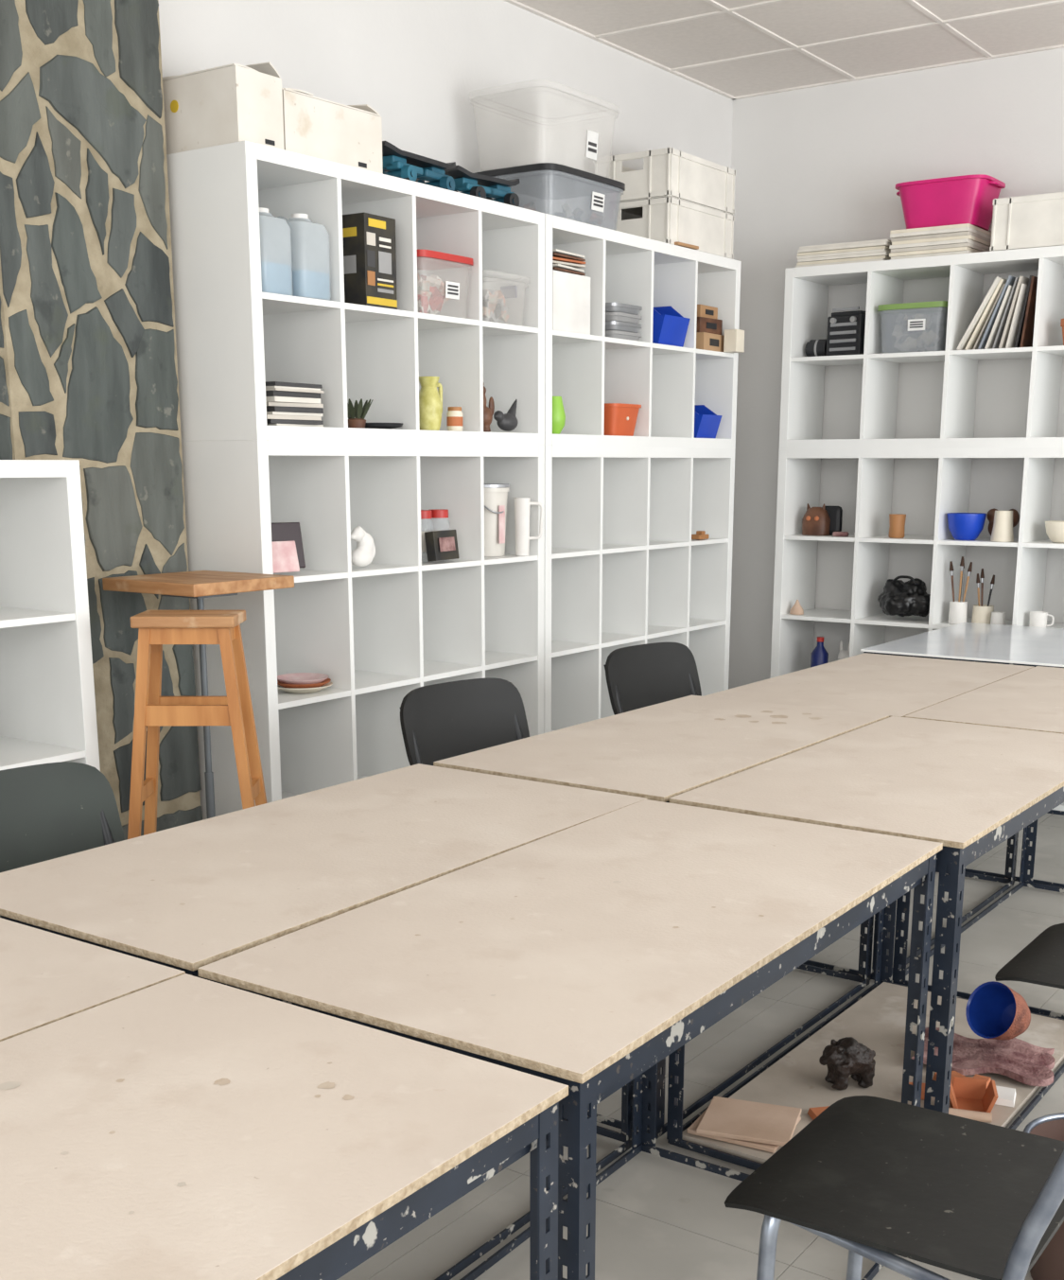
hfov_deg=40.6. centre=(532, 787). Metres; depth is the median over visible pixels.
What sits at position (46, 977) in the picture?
work table
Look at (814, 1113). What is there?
shard
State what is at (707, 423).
bin
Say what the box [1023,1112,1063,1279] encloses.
chair
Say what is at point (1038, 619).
mug
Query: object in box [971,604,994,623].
pot
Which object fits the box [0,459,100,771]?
shelf unit
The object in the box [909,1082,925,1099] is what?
shard
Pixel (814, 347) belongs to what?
case
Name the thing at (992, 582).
brush
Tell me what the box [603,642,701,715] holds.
chair
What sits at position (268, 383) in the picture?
magazine
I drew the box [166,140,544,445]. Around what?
shelf unit
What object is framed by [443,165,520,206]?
skateboard
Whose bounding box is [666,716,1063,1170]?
work table
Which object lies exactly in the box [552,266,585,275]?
picture card
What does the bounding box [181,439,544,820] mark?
shelf unit
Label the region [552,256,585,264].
picture card
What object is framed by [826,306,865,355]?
radio
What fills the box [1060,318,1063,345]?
flower pot
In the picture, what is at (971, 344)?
board
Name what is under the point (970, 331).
board
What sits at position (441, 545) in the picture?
box
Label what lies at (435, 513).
jar
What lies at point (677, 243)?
wooden stick
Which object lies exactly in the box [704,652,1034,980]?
work table
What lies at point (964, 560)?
brush
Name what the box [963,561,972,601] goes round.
brush
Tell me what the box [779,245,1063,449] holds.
shelf unit
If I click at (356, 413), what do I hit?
potted plant
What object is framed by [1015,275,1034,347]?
board
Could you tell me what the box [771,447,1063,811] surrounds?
shelf unit
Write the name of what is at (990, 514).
ornament
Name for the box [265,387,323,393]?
magazine
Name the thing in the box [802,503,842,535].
owl figurine
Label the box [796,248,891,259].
board
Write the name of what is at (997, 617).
pot
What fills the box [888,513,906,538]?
tumbler
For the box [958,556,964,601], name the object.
brush
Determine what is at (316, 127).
cardboard box
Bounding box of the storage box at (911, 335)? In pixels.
[877,300,948,351]
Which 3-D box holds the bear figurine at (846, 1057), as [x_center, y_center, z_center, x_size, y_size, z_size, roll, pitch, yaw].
[0.723,0.628,3.298,0.138,0.116,0.079,-3,13,-13]
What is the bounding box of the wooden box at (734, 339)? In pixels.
[723,329,744,352]
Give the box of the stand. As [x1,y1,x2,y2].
[102,570,294,818]
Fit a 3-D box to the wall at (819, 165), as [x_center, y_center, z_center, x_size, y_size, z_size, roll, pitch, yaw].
[3.408,-1.316,5.355,5.980,3.070,0.120,9,15,34]
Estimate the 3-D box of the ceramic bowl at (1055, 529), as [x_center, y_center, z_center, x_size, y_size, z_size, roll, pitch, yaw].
[2.182,-1.049,5.900,0.149,0.085,0.149,9,15,34]
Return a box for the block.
[911,1027,1055,1086]
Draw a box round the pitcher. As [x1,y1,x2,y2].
[419,376,442,430]
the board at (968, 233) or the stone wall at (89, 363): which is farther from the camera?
the board at (968, 233)
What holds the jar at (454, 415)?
on the shelf unit at (234, 337)
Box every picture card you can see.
[552,248,584,258]
[552,252,585,261]
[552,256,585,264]
[552,260,585,268]
[552,263,584,272]
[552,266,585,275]
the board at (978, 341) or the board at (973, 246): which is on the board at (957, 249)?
the board at (973, 246)
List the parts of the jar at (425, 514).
lid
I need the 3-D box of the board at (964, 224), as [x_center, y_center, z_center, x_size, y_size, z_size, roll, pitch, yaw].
[1.722,-2.325,6.036,0.330,0.014,0.320,9,15,34]
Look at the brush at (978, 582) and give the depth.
6.14 m
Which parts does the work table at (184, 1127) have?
rail, leg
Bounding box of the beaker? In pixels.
[990,510,1014,542]
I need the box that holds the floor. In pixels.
[337,813,1063,1279]
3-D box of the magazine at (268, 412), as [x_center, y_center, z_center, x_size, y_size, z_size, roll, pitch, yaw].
[-0.774,-1.082,4.174,0.265,0.008,0.201,9,16,35]
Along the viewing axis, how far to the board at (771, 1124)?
3.07 m
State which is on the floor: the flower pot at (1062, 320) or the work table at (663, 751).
the work table at (663, 751)
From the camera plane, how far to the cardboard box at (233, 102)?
3.86 m
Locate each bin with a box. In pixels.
[652,306,689,347]
[694,404,722,438]
[895,174,1005,230]
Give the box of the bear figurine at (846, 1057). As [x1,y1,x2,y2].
[819,1036,876,1090]
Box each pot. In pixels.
[948,600,967,624]
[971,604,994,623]
[990,611,1005,624]
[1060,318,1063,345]
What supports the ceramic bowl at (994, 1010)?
on the block
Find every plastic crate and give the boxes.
[593,196,735,259]
[594,147,736,216]
[989,192,1063,251]
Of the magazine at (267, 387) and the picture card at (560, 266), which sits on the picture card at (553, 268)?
the picture card at (560, 266)
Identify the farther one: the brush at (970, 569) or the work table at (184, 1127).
the brush at (970, 569)
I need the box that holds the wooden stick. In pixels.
[674,241,699,249]
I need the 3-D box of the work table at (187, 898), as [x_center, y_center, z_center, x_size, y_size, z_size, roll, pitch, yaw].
[-0.357,0.461,2.676,0.598,0.758,1.202,9,15,34]
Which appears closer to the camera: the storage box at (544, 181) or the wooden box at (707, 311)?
the storage box at (544, 181)
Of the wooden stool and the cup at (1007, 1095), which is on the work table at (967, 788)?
the cup at (1007, 1095)
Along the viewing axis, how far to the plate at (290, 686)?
4.30 m
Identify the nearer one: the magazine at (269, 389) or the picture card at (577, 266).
the magazine at (269, 389)
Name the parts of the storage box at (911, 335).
lid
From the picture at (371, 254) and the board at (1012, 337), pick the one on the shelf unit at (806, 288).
the board at (1012, 337)
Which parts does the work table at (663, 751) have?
rail, leg, rail, rail, leg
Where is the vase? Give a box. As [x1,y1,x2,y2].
[552,396,565,434]
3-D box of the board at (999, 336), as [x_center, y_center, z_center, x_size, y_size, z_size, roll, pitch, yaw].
[1.972,-1.934,5.890,0.085,0.273,0.220,9,15,34]
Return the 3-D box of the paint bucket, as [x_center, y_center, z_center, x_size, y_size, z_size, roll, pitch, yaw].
[-0.165,-0.940,5.048,0.173,0.248,0.177,9,15,34]
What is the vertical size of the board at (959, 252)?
0.014 m
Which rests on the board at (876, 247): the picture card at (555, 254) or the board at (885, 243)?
the board at (885, 243)
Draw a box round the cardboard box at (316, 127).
[281,87,383,174]
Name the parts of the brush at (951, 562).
handle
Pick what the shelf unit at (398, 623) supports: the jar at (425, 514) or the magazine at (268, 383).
the jar at (425, 514)
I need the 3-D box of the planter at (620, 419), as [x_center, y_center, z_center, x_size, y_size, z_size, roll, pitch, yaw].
[0.296,-1.419,5.557,0.192,0.118,0.212,9,15,34]
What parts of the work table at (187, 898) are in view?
rail, leg, rail, rail, leg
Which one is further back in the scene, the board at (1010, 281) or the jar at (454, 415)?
the board at (1010, 281)
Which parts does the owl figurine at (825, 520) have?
panel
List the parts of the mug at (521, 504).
handle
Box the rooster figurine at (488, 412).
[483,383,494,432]
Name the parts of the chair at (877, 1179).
leg frame, frame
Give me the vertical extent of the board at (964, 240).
0.014 m
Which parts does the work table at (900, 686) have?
rail, leg, rail, rail, leg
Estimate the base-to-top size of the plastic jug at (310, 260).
0.234 m
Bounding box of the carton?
[342,212,397,309]
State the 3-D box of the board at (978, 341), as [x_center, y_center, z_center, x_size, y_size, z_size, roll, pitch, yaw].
[1.925,-1.937,5.946,0.116,0.253,0.220,9,15,34]
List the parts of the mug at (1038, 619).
handle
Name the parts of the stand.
post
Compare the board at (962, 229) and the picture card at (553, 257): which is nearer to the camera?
the picture card at (553, 257)
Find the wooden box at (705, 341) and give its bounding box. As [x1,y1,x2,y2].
[696,332,724,351]
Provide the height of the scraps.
0.034 m
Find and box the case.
[806,339,826,356]
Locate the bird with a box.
[493,399,518,431]
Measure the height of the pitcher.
0.166 m
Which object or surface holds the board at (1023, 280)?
on the shelf unit at (806, 288)
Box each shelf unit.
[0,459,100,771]
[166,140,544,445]
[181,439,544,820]
[543,445,736,733]
[544,213,741,448]
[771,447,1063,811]
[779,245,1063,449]
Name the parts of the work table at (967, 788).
leg, rail, rail, leg, rail, leg, rail, rail, rail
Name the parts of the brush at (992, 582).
handle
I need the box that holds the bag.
[877,575,930,616]
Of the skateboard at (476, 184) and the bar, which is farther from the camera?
the bar
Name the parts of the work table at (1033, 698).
leg, rail, rail, leg, rail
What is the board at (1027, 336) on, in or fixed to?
on the shelf unit at (806, 288)
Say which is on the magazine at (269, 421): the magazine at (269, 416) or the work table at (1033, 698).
the magazine at (269, 416)
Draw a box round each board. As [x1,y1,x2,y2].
[687,1096,801,1153]
[795,258,887,267]
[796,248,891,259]
[797,241,892,252]
[797,245,891,256]
[797,251,890,262]
[797,255,891,265]
[799,238,892,249]
[889,238,990,249]
[889,246,981,257]
[890,223,991,235]
[890,227,991,239]
[891,230,991,242]
[891,242,990,252]
[891,250,973,259]
[892,234,990,246]
[956,276,1007,350]
[964,279,1007,350]
[973,283,1005,349]
[978,275,1016,349]
[984,285,1013,349]
[992,277,1019,348]
[999,275,1029,348]
[1005,283,1028,348]
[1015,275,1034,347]
[1019,276,1037,347]
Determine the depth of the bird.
4.93 m
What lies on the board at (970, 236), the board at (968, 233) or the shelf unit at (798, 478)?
the board at (968, 233)
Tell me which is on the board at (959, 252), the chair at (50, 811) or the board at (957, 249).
the board at (957, 249)
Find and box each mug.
[514,497,543,556]
[1029,611,1054,627]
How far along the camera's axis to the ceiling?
5.66 m
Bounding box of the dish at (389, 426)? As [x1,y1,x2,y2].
[365,422,403,429]
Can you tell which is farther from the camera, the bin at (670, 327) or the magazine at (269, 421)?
the bin at (670, 327)
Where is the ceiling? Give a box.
[503,0,1063,100]
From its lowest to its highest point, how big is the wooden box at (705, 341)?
0.070 m
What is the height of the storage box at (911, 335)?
0.199 m
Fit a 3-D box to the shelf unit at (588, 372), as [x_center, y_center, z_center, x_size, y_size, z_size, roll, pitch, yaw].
[0.312,-1.728,5.643,0.370,0.765,1.440,9,15,34]
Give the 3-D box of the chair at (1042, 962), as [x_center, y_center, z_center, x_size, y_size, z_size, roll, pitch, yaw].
[1.247,0.389,2.855,0.541,0.848,0.447,9,15,34]
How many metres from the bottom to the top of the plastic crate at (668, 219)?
0.175 m
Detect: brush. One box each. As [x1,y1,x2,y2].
[949,561,954,601]
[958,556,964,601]
[960,560,964,601]
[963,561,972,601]
[976,573,981,606]
[981,568,984,606]
[987,574,995,606]
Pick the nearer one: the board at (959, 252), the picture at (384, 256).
the picture at (384, 256)
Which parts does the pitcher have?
handle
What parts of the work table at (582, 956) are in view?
rail, rail, leg, leg, rail, rail, rail, leg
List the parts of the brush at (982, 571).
handle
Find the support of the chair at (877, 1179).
on the floor
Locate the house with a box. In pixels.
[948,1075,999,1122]
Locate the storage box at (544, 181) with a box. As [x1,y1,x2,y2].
[475,162,625,225]
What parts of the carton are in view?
printed panel, printed panel, printed panel, printed panel, printed panel, printed panel, printed panel, printed panel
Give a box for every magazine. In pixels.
[265,381,322,388]
[265,385,320,390]
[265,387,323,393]
[265,390,320,398]
[265,396,320,403]
[266,402,323,407]
[266,405,323,413]
[266,411,322,416]
[266,414,321,420]
[266,419,323,424]
[266,423,323,426]
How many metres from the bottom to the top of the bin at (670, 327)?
0.165 m
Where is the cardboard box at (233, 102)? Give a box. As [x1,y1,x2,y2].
[162,61,284,154]
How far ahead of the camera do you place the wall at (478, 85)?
5.12 m
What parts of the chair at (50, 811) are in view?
frame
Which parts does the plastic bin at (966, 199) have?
handle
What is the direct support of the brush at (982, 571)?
in the pot at (980, 614)
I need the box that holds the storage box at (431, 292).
[416,249,473,314]
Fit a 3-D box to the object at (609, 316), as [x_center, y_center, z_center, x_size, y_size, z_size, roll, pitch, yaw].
[0.276,-1.786,5.489,0.232,0.030,0.212,8,15,33]
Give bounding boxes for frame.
[271,522,305,573]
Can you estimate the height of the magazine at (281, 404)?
0.011 m
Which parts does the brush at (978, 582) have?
handle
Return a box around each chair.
[0,761,123,872]
[400,677,529,765]
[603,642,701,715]
[724,1095,1063,1279]
[995,922,1063,989]
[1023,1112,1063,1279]
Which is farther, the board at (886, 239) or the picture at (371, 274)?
the board at (886, 239)
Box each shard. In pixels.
[807,1105,829,1120]
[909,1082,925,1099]
[932,1070,964,1086]
[973,1073,990,1089]
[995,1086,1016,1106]
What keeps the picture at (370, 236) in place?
on the carton
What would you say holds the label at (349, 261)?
attached to the carton
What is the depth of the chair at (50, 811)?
2.87 m
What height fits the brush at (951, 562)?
0.253 m
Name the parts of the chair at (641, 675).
frame, frame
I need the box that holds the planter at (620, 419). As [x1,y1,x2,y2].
[603,403,641,436]
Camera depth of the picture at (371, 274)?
4.25 m
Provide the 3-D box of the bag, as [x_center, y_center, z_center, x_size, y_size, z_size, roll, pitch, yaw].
[1.659,-0.845,6.343,0.259,0.182,0.192,9,15,34]
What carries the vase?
on the shelf unit at (588, 372)
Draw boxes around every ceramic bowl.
[947,512,986,540]
[965,981,1031,1040]
[1045,520,1063,543]
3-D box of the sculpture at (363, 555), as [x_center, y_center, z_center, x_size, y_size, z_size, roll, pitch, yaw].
[-0.525,-0.745,4.442,0.058,0.125,0.113,9,15,34]
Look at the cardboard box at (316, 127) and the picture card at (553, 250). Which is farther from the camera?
the picture card at (553, 250)
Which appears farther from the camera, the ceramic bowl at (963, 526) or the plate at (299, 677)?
the ceramic bowl at (963, 526)
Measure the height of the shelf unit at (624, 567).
1.491 m
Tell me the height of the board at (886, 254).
0.012 m
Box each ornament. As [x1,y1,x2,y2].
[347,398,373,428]
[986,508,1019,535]
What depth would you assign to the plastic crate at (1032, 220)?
5.67 m
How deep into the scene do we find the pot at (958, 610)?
6.16 m
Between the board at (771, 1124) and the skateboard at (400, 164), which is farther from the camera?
the skateboard at (400, 164)
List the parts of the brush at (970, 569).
handle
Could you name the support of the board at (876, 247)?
on the board at (877, 250)
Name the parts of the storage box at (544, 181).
lid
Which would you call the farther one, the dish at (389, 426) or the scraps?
the scraps
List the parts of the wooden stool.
leg, leg, seat, leg, leg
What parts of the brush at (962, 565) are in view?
handle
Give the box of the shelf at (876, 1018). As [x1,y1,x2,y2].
[683,981,1063,1163]
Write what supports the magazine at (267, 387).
on the magazine at (269, 389)
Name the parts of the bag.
handle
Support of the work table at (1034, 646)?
on the floor
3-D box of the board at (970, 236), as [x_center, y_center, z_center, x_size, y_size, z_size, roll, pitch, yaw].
[1.730,-2.280,6.040,0.330,0.014,0.320,9,15,33]
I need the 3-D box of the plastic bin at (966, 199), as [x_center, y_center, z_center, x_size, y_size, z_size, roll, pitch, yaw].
[1.739,-2.419,5.998,0.428,0.180,0.324,9,15,34]
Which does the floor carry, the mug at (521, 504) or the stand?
the stand
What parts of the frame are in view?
panel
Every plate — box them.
[277,672,328,683]
[277,678,331,688]
[277,681,333,693]
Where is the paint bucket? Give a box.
[483,483,509,556]
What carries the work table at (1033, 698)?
on the floor
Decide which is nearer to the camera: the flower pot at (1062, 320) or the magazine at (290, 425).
the magazine at (290, 425)
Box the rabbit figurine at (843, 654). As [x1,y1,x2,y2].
[838,640,849,660]
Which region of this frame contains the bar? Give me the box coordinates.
[832,531,848,536]
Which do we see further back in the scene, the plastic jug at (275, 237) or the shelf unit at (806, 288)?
the shelf unit at (806, 288)
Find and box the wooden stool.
[127,609,267,839]
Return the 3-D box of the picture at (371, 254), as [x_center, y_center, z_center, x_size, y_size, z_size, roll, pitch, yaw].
[-0.474,-1.559,4.239,0.001,0.045,0.036,8,15,33]
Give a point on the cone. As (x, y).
(797, 609)
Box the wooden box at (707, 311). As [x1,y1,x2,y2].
[697,304,718,318]
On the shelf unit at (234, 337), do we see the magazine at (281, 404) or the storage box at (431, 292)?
the storage box at (431, 292)
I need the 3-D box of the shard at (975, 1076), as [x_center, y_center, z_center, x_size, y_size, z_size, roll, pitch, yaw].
[1.021,0.677,3.276,0.040,0.030,0.047,7,15,29]
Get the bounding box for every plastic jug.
[258,207,293,296]
[277,213,331,300]
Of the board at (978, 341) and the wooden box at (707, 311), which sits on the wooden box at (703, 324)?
the wooden box at (707, 311)
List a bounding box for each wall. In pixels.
[0,0,202,840]
[158,0,733,225]
[728,47,1063,689]
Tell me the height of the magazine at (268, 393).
0.014 m
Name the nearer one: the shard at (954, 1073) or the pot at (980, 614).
the shard at (954, 1073)
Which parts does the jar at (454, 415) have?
lid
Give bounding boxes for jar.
[420,509,433,552]
[426,508,448,531]
[446,406,463,431]
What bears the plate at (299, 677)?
on the plate at (290, 686)
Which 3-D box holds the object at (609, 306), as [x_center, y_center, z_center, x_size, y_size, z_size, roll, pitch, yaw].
[0.276,-1.818,5.482,0.232,0.030,0.212,9,16,36]
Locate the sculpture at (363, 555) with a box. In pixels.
[350,526,375,566]
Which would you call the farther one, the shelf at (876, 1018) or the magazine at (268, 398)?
the magazine at (268, 398)
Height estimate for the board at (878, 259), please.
0.012 m
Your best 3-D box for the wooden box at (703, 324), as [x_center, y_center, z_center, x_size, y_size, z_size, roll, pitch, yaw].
[0.664,-1.925,6.012,0.202,0.060,0.180,10,16,37]
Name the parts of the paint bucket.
bail handle, lid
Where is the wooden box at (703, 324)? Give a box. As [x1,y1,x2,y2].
[696,316,722,334]
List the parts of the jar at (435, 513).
lid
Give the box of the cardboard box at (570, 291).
[552,269,590,334]
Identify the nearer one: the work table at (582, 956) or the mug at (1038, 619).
the work table at (582, 956)
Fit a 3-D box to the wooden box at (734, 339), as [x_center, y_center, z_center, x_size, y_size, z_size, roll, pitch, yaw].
[0.846,-1.869,6.020,0.060,0.090,0.070,9,15,34]
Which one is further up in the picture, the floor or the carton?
the carton
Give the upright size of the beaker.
0.125 m
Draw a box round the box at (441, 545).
[424,529,459,561]
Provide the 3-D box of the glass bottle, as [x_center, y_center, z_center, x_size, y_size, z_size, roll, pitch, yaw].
[1.320,-0.564,6.607,0.077,0.255,0.077,9,15,34]
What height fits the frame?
0.140 m
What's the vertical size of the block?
0.028 m
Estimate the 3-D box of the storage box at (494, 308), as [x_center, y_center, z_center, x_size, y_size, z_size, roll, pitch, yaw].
[-0.154,-1.642,4.854,0.210,0.161,0.266,9,15,34]
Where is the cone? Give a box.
[789,599,804,614]
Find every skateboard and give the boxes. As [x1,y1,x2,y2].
[382,140,455,191]
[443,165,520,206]
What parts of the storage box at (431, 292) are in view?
lid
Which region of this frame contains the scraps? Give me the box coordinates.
[691,530,708,539]
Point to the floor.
(657, 1218)
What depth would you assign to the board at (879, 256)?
6.15 m
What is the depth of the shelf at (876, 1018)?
3.43 m
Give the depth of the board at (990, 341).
5.83 m
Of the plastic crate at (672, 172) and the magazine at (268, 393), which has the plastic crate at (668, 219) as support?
the plastic crate at (672, 172)
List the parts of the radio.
knob, knob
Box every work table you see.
[0,763,647,1279]
[0,917,185,1041]
[0,973,568,1279]
[197,799,943,1279]
[433,695,889,1139]
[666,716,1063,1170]
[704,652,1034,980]
[860,622,1063,887]
[893,666,1063,1018]
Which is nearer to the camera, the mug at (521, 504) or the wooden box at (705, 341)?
the mug at (521, 504)
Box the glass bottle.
[810,636,828,666]
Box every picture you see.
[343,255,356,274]
[366,231,375,245]
[367,249,375,267]
[367,270,375,285]
[378,250,391,274]
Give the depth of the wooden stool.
3.54 m
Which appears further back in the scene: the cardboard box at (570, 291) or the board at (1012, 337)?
the board at (1012, 337)
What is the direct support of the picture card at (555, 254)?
on the picture card at (553, 257)
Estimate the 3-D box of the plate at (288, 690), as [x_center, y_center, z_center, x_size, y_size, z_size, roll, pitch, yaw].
[-0.697,-0.304,4.364,0.183,0.022,0.183,9,15,34]
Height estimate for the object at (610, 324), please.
0.030 m
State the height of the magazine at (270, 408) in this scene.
0.014 m

